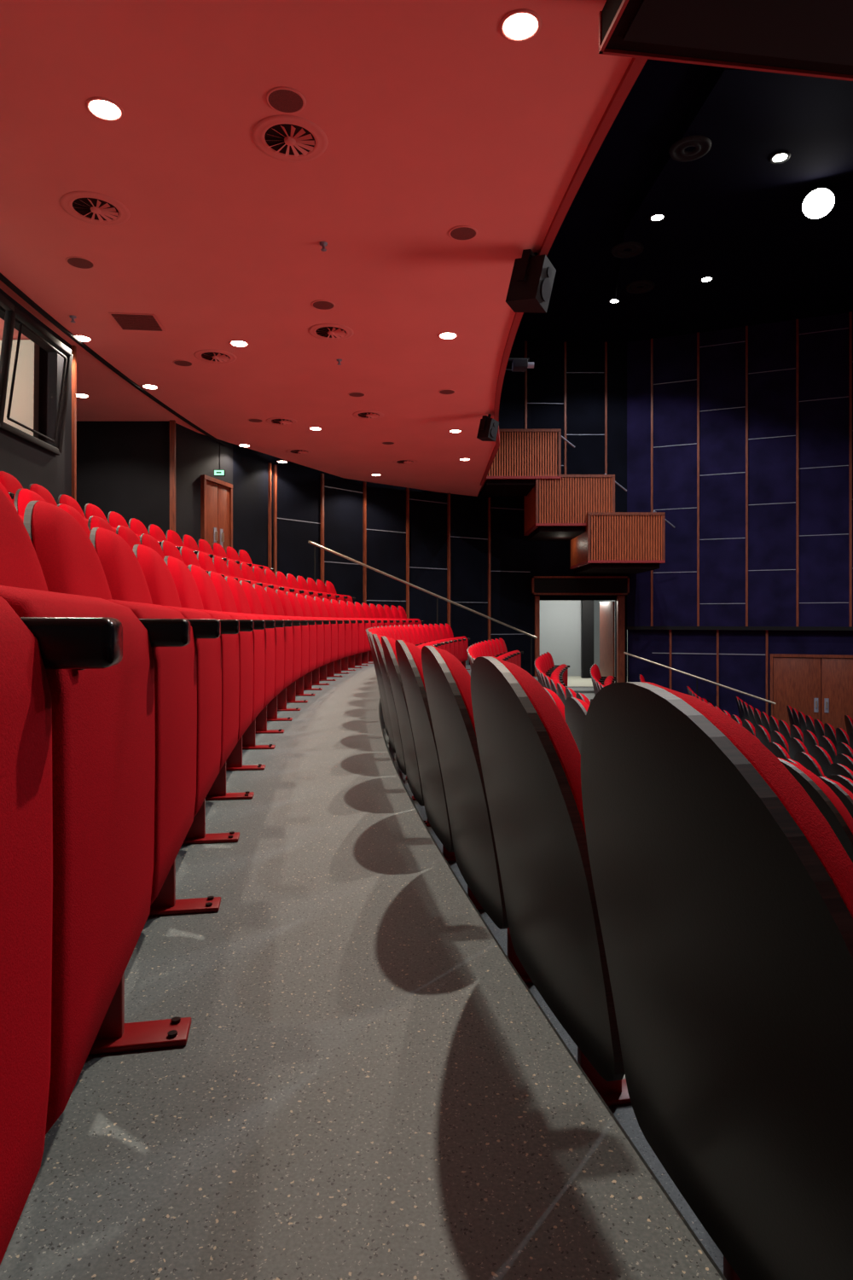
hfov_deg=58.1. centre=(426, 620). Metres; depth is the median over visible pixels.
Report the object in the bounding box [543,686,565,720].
seat
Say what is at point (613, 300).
recessed light
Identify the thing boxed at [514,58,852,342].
ceiling
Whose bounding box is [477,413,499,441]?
loudspeaker
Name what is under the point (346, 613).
seat
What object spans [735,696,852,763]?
seats
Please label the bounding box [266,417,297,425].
air diffuser
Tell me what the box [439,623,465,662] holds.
seat
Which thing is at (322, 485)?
trim
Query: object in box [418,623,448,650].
seat
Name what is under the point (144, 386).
recessed light
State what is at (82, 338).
recessed light
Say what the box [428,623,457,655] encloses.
seat
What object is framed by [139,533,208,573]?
seat
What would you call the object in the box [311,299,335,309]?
ceiling speaker
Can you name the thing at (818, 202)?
floodlight
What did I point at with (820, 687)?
door
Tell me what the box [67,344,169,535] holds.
wall
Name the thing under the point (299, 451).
air diffuser
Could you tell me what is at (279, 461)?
recessed light
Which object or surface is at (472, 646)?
seat
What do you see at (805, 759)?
seats
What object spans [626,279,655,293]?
ceiling vent
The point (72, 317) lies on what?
sprinkler head
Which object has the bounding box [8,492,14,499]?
seat
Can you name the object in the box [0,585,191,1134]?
seat
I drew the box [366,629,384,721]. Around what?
seat
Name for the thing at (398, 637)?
seat
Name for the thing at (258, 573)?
seat
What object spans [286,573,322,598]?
seat
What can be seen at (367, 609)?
seat
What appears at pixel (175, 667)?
seat
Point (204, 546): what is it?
seat
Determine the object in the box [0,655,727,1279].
floor
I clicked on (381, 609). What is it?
seat
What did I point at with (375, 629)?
seat
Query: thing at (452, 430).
recessed light
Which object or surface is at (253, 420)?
ceiling speaker
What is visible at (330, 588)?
seat
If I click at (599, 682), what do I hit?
seats
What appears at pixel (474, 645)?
seat
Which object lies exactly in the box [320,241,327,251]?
sprinkler head
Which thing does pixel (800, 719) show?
seats
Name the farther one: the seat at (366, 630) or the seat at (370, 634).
the seat at (366, 630)
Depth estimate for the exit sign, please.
11.18 m
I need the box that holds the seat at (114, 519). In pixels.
[107,511,162,546]
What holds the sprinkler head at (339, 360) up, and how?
attached to the ceiling at (433, 121)
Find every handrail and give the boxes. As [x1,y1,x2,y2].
[308,541,537,674]
[623,651,776,715]
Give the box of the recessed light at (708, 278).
[698,275,715,282]
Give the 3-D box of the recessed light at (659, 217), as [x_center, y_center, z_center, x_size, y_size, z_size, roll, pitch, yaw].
[3.490,-6.082,11.600,0.260,0.015,0.260,0,0,0]
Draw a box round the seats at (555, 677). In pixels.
[534,651,852,818]
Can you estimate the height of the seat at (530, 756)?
0.920 m
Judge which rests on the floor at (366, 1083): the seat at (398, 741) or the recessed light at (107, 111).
the seat at (398, 741)
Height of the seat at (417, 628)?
0.920 m
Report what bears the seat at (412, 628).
on the floor at (366, 1083)
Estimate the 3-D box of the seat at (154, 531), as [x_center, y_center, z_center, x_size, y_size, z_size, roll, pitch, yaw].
[-3.008,-0.670,9.064,0.460,0.920,0.557,0,0,2]
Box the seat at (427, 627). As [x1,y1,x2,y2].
[423,623,453,652]
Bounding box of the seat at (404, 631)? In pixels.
[398,624,432,645]
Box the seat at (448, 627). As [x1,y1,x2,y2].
[444,623,471,669]
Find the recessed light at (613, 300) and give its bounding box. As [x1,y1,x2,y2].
[608,297,620,303]
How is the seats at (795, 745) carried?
on the floor at (366, 1083)
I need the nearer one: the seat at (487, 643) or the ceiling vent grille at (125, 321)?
the ceiling vent grille at (125, 321)
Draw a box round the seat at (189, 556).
[180,546,238,581]
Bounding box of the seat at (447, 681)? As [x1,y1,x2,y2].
[421,645,533,983]
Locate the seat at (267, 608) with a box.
[252,583,315,696]
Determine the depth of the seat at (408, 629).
10.80 m
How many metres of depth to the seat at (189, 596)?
3.46 m
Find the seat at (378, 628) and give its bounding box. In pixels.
[373,627,384,636]
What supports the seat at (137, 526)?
on the floor at (366, 1083)
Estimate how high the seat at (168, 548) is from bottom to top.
0.920 m
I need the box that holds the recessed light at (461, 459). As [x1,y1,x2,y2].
[459,458,471,460]
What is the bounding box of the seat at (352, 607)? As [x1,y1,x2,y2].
[346,600,381,661]
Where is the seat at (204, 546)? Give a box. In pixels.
[197,538,239,564]
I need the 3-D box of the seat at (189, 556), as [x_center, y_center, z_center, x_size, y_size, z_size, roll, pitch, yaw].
[-2.110,-0.250,7.395,0.460,0.920,0.557,0,0,0]
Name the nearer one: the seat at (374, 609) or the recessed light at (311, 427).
the recessed light at (311, 427)
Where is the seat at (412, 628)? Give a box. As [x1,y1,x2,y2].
[407,624,441,647]
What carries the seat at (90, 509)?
on the floor at (366, 1083)
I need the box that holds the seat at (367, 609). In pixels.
[361,602,393,626]
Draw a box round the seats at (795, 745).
[686,686,852,776]
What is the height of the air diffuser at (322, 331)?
0.020 m
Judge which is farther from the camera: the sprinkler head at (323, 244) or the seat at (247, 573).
the seat at (247, 573)
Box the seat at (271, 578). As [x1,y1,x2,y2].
[264,569,304,595]
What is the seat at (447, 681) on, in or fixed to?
on the floor at (366, 1083)
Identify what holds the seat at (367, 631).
on the floor at (366, 1083)
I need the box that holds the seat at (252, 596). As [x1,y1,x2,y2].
[239,580,308,703]
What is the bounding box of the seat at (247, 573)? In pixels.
[239,563,284,591]
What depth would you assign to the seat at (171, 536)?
9.50 m
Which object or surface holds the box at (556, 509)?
attached to the wall at (299, 486)
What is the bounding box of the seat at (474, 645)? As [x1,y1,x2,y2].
[472,644,481,657]
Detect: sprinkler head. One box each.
[69,314,76,322]
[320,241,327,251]
[336,358,342,365]
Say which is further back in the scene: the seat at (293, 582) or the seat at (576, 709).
the seat at (293, 582)
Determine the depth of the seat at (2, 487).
3.73 m
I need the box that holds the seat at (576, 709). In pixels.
[564,697,589,754]
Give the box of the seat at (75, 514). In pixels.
[57,503,90,537]
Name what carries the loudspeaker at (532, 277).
hanging from the ceiling at (433, 121)
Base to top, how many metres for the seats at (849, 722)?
0.920 m
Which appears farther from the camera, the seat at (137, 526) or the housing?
the seat at (137, 526)
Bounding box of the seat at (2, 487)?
[0,482,17,512]
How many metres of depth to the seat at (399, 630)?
9.72 m
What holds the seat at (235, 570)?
on the floor at (366, 1083)
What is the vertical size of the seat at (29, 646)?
0.920 m
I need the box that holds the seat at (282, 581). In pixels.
[275,570,313,597]
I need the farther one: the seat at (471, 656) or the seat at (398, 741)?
the seat at (471, 656)
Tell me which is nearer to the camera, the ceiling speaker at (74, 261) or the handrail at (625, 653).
the ceiling speaker at (74, 261)
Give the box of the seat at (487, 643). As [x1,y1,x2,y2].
[483,640,511,662]
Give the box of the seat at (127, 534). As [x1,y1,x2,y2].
[116,525,188,567]
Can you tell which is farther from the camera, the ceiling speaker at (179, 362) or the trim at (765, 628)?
the trim at (765, 628)
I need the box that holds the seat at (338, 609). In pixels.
[331,599,368,665]
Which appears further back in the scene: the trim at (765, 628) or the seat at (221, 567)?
the trim at (765, 628)
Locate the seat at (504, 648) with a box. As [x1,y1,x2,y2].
[499,637,523,667]
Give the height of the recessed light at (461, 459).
0.017 m
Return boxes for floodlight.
[802,186,835,219]
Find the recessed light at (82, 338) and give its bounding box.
[73,334,92,342]
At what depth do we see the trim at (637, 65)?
4.76 m
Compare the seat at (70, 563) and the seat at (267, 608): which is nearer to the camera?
the seat at (70, 563)
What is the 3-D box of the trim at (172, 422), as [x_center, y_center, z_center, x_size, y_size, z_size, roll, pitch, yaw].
[-3.322,-1.480,10.582,0.417,2.540,5.815,0,0,8]
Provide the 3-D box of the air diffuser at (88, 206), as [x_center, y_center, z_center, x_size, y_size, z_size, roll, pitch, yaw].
[-2.210,-2.739,5.130,0.430,0.020,0.430,0,0,-40]
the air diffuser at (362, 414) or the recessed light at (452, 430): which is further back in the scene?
the recessed light at (452, 430)
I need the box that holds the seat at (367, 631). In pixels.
[366,630,407,779]
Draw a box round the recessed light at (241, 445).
[238,443,250,447]
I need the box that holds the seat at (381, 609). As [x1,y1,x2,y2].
[376,604,406,625]
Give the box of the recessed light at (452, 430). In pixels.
[448,429,462,432]
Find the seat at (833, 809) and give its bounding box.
[778,757,852,862]
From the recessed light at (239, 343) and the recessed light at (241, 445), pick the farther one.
the recessed light at (241, 445)
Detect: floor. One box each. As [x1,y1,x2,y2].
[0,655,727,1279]
[568,686,594,692]
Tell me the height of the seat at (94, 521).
0.920 m
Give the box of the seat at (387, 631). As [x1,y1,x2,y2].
[381,626,392,638]
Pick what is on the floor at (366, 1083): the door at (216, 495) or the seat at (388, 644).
the seat at (388, 644)
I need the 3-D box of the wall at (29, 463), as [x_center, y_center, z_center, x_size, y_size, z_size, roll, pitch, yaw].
[-2.916,-1.480,1.786,0.571,2.540,11.834,0,0,-9]
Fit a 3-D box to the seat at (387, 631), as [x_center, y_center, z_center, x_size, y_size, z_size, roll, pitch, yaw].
[-0.253,0.520,8.225,0.460,0.920,0.557,0,0,1]
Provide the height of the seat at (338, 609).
0.920 m
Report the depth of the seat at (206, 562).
7.82 m
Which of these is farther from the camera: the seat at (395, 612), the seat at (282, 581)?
the seat at (395, 612)
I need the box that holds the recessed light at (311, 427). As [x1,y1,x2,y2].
[308,426,322,430]
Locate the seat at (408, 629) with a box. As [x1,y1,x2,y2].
[403,624,437,647]
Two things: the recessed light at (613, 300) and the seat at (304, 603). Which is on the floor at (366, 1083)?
the seat at (304, 603)
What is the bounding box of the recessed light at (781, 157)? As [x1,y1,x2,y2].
[769,151,791,163]
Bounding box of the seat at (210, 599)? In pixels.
[188,564,284,733]
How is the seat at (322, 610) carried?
on the floor at (366, 1083)
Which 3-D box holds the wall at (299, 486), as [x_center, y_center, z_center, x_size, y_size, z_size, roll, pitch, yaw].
[-0.152,-1.570,14.964,10.845,9.600,2.173,0,0,-41]
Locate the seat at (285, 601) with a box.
[275,589,329,685]
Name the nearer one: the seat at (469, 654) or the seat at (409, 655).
the seat at (409, 655)
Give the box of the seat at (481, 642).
[480,640,508,659]
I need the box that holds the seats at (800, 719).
[786,704,852,750]
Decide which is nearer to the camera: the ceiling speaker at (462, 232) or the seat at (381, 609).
the ceiling speaker at (462, 232)
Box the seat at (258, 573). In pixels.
[252,565,294,593]
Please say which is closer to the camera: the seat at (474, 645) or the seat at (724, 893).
the seat at (724, 893)
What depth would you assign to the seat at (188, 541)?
10.03 m
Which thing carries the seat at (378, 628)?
on the floor at (366, 1083)
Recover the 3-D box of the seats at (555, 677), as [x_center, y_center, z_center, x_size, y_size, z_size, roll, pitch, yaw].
[2.093,1.120,8.320,1.425,0.920,15.925,0,0,2]
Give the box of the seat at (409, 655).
[395,640,483,909]
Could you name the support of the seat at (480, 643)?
on the floor at (366, 1083)
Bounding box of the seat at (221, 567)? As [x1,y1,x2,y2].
[212,555,262,587]
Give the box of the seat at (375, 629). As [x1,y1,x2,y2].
[371,627,382,635]
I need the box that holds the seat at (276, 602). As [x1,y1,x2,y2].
[264,587,322,690]
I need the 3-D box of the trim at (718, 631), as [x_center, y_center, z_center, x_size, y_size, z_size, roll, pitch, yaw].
[6.397,1.720,16.869,2.025,3.020,0.020,0,0,22]
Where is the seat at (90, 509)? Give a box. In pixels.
[83,503,140,540]
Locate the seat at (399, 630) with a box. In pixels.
[394,624,424,646]
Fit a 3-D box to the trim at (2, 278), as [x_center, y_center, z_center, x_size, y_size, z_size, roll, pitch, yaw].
[-3.200,-2.737,6.494,0.451,0.025,11.016,0,0,-2]
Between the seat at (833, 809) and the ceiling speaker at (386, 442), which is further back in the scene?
the ceiling speaker at (386, 442)
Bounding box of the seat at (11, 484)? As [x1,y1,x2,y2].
[0,471,23,494]
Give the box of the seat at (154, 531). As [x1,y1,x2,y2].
[147,523,197,554]
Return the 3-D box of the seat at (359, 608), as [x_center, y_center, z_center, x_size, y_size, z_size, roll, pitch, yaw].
[-0.887,0.170,12.036,0.460,0.920,0.557,0,0,7]
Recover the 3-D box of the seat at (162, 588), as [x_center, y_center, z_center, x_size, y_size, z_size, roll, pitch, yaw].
[-0.883,0.170,2.991,0.460,0.920,0.557,0,0,-8]
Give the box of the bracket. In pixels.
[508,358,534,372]
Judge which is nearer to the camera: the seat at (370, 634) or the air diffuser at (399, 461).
the seat at (370, 634)
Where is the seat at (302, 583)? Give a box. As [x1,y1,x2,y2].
[296,576,331,599]
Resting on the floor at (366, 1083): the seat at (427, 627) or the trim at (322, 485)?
the seat at (427, 627)
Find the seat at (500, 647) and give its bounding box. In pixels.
[494,638,519,664]
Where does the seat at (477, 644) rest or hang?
on the floor at (366, 1083)
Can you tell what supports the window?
in the wall at (29, 463)
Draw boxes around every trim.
[0,273,226,446]
[71,345,271,568]
[273,464,530,639]
[480,58,647,485]
[506,340,607,474]
[627,626,852,655]
[651,311,852,626]
[669,629,767,714]
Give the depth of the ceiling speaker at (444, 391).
9.23 m
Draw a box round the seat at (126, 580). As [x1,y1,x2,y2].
[89,527,254,800]
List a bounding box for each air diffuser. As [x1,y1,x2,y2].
[60,191,130,226]
[193,349,236,363]
[251,114,327,162]
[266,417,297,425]
[285,448,313,454]
[308,323,354,340]
[352,410,384,418]
[393,459,417,464]
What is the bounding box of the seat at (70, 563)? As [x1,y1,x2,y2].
[23,500,239,843]
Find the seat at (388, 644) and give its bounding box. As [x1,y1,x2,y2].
[380,636,456,861]
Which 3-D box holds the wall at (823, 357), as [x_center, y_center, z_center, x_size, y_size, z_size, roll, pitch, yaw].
[9.619,-1.570,15.556,10.844,9.600,0.342,0,0,24]
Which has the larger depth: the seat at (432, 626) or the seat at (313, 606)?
the seat at (432, 626)
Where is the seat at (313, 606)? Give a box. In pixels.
[305,594,349,674]
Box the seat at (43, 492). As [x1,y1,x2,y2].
[28,483,88,524]
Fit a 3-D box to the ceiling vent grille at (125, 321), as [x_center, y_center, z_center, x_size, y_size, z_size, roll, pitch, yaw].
[-2.660,-2.742,7.070,0.400,0.014,0.400,0,0,-6]
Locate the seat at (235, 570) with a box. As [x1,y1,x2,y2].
[226,559,273,588]
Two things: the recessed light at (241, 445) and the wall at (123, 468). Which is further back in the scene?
the recessed light at (241, 445)
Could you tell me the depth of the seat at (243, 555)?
12.17 m
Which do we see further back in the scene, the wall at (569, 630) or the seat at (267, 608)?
the wall at (569, 630)
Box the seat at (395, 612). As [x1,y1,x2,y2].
[390,605,418,625]
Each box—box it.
[479,428,575,495]
[523,473,627,541]
[570,510,674,574]
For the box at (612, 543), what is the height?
1.216 m
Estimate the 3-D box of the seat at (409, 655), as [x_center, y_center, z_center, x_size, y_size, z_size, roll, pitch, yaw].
[0.134,0.520,2.375,0.460,0.920,0.557,0,0,-9]
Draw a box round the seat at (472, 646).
[470,645,479,657]
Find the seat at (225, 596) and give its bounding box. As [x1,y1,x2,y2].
[208,570,292,721]
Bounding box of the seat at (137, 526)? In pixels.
[128,517,181,550]
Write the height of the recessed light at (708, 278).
0.015 m
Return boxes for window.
[0,292,73,455]
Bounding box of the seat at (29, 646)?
[0,596,122,1264]
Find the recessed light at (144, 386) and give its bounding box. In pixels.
[141,384,158,389]
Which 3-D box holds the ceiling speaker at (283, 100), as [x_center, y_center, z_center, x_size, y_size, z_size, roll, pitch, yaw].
[-0.744,-2.746,4.060,0.210,0.006,0.210,0,0,0]
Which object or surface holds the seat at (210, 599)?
on the floor at (366, 1083)
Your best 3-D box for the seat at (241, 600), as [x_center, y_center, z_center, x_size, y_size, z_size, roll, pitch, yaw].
[-1.096,0.170,5.114,0.460,0.920,0.557,0,0,-4]
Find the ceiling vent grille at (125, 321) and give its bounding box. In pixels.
[108,312,165,331]
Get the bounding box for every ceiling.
[0,0,633,496]
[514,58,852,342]
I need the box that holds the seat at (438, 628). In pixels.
[434,623,461,659]
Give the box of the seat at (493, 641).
[490,639,517,663]
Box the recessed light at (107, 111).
[85,96,124,122]
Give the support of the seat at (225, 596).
on the floor at (366, 1083)
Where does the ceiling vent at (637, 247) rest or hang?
in the ceiling at (736, 217)
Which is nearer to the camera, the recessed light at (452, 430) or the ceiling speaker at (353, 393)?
the ceiling speaker at (353, 393)
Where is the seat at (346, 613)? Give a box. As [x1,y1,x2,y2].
[338,599,374,663]
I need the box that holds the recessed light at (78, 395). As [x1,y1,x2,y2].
[76,392,89,397]
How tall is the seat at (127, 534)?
0.920 m
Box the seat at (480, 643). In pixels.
[477,641,506,661]
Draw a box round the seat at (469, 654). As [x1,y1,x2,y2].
[467,652,473,668]
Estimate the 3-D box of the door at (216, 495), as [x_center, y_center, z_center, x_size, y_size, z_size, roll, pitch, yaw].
[-3.191,-1.180,11.752,0.085,1.940,0.870,0,0,14]
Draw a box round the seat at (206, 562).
[197,551,250,583]
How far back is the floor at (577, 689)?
16.90 m
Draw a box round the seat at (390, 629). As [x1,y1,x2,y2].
[385,625,396,639]
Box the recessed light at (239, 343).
[228,339,249,347]
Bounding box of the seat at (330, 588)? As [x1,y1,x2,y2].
[325,581,355,603]
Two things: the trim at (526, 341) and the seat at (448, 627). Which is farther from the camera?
the trim at (526, 341)
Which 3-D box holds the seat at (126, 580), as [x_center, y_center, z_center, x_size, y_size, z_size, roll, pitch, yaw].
[-0.809,0.170,2.463,0.460,0.920,0.557,0,0,-8]
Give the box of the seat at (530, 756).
[471,656,631,1105]
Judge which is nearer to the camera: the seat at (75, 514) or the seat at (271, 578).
the seat at (75, 514)
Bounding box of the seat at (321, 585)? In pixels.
[315,579,348,602]
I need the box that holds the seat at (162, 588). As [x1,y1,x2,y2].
[132,544,265,770]
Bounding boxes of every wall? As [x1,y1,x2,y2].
[0,288,70,504]
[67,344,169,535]
[175,339,627,682]
[540,600,628,686]
[627,312,852,717]
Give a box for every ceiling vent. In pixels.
[611,241,644,258]
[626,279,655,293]
[669,134,711,162]
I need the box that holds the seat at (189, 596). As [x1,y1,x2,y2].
[163,556,275,749]
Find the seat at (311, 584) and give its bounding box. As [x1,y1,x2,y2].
[306,577,339,601]
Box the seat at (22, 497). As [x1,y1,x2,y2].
[14,488,46,516]
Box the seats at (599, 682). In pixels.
[589,663,852,793]
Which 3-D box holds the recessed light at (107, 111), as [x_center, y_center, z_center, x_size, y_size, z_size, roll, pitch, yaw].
[-1.730,-2.751,4.130,0.196,0.017,0.196,0,0,0]
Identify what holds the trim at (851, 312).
attached to the wall at (823, 357)
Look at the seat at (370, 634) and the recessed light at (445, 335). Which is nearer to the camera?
the seat at (370, 634)
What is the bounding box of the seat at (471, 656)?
[469,655,476,665]
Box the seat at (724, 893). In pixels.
[581,681,852,1279]
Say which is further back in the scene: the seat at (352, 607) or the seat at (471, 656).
the seat at (352, 607)
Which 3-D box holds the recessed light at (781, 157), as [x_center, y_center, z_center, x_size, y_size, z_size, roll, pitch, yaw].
[4.650,-6.082,10.100,0.260,0.015,0.260,0,0,0]
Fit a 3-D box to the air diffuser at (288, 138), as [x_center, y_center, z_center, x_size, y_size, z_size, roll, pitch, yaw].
[-0.780,-2.739,4.390,0.430,0.020,0.430,0,0,0]
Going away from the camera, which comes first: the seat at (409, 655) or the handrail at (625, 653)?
the seat at (409, 655)
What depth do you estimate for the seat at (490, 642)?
14.20 m
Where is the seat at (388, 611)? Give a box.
[383,605,412,626]
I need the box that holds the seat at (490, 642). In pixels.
[487,640,513,662]
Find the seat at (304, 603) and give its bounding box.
[296,593,343,676]
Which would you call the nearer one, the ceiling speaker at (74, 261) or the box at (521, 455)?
the ceiling speaker at (74, 261)
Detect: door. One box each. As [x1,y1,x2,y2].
[200,474,232,550]
[531,576,629,682]
[770,653,852,733]
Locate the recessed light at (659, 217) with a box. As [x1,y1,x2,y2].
[648,212,666,221]
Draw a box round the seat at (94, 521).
[87,515,114,532]
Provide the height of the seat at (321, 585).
0.920 m
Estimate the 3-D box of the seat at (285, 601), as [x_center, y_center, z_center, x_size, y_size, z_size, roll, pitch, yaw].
[-1.179,0.170,7.246,0.460,0.920,0.557,0,0,0]
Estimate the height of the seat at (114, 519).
0.920 m
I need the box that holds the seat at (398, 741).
[372,634,430,826]
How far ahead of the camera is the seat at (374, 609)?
13.02 m
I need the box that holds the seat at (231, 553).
[225,546,263,570]
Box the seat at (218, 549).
[211,542,251,566]
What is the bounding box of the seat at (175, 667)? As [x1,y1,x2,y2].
[0,488,221,916]
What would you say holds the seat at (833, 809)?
on the floor at (366, 1083)
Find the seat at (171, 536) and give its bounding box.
[165,529,213,558]
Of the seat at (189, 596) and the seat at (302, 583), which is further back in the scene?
the seat at (302, 583)
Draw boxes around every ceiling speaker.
[65,256,95,269]
[173,359,193,366]
[248,418,262,422]
[265,86,306,114]
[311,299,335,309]
[348,391,365,396]
[381,441,395,444]
[438,389,455,394]
[448,225,477,240]
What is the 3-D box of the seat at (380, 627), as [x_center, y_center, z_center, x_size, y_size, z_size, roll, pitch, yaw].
[-0.260,0.520,7.691,0.460,0.920,0.557,0,0,0]
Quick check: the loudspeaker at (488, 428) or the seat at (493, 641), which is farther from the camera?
the seat at (493, 641)
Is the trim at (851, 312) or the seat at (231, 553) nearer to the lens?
the seat at (231, 553)
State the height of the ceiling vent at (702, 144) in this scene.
0.030 m
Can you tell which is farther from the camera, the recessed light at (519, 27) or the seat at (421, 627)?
the seat at (421, 627)
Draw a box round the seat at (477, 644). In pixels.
[474,643,483,656]
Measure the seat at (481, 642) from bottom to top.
0.920 m
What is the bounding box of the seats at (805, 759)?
[639,674,852,780]
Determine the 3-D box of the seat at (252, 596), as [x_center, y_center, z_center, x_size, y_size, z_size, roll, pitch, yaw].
[-1.129,0.170,5.647,0.460,0.920,0.557,0,0,-3]
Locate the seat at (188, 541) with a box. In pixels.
[182,534,226,561]
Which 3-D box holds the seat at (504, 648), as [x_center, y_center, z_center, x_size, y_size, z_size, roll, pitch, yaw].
[1.729,0.820,15.819,0.460,0.920,0.557,0,0,15]
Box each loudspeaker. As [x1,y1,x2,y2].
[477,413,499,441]
[506,249,556,313]
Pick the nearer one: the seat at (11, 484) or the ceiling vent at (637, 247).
the seat at (11, 484)
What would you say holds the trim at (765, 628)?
attached to the wall at (823, 357)
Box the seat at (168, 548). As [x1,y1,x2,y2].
[161,540,224,577]
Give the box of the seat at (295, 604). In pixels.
[285,591,336,680]
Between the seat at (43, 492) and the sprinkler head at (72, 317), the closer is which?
the seat at (43, 492)
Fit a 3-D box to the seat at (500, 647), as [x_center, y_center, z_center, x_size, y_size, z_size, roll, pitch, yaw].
[1.599,0.820,15.301,0.460,0.920,0.557,0,0,14]
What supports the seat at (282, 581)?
on the floor at (366, 1083)
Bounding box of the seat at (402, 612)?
[397,605,424,625]
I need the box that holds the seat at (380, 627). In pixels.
[377,626,389,637]
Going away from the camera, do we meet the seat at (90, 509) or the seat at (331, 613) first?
the seat at (90, 509)
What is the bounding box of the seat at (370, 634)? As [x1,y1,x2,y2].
[368,632,416,800]
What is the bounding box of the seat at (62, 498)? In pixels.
[57,494,116,533]
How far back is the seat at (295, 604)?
7.75 m
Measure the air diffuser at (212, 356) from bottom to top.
0.020 m
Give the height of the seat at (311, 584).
0.920 m
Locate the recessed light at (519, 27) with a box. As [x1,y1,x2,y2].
[499,8,541,42]
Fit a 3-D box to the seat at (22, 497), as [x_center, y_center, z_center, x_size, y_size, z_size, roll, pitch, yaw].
[-1.954,-0.250,4.199,0.460,0.920,0.557,0,0,-5]
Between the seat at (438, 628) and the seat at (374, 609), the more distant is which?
the seat at (438, 628)
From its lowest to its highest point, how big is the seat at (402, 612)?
0.920 m
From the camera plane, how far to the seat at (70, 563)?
1.82 m
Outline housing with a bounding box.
[599,0,852,81]
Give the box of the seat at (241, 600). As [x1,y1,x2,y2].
[225,576,300,710]
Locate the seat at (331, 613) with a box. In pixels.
[322,598,362,668]
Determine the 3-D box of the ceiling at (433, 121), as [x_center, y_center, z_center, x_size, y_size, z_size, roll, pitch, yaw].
[-1.970,-2.750,6.467,8.030,0.001,21.676,0,0,-5]
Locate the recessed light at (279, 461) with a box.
[276,459,287,463]
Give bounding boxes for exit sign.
[214,442,225,476]
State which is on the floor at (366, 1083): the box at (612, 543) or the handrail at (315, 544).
the handrail at (315, 544)
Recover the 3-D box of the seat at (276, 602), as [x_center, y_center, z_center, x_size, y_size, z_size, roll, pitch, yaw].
[-1.170,0.170,6.713,0.460,0.920,0.557,0,0,-1]
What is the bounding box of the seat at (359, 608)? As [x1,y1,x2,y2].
[354,601,387,627]
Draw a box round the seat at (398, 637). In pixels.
[389,625,422,650]
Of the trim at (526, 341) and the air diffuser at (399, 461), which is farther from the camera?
the trim at (526, 341)
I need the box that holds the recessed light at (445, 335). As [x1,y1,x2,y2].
[437,331,458,339]
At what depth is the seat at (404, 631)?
10.26 m
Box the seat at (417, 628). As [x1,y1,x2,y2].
[413,623,445,649]
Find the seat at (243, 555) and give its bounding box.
[238,549,274,572]
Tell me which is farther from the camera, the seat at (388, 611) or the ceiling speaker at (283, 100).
the seat at (388, 611)
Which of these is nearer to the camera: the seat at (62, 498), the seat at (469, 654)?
the seat at (62, 498)
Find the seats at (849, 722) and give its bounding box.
[844,715,852,737]
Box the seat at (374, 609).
[369,603,400,626]
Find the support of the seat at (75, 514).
on the floor at (366, 1083)
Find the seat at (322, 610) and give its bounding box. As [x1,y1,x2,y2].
[314,596,355,670]

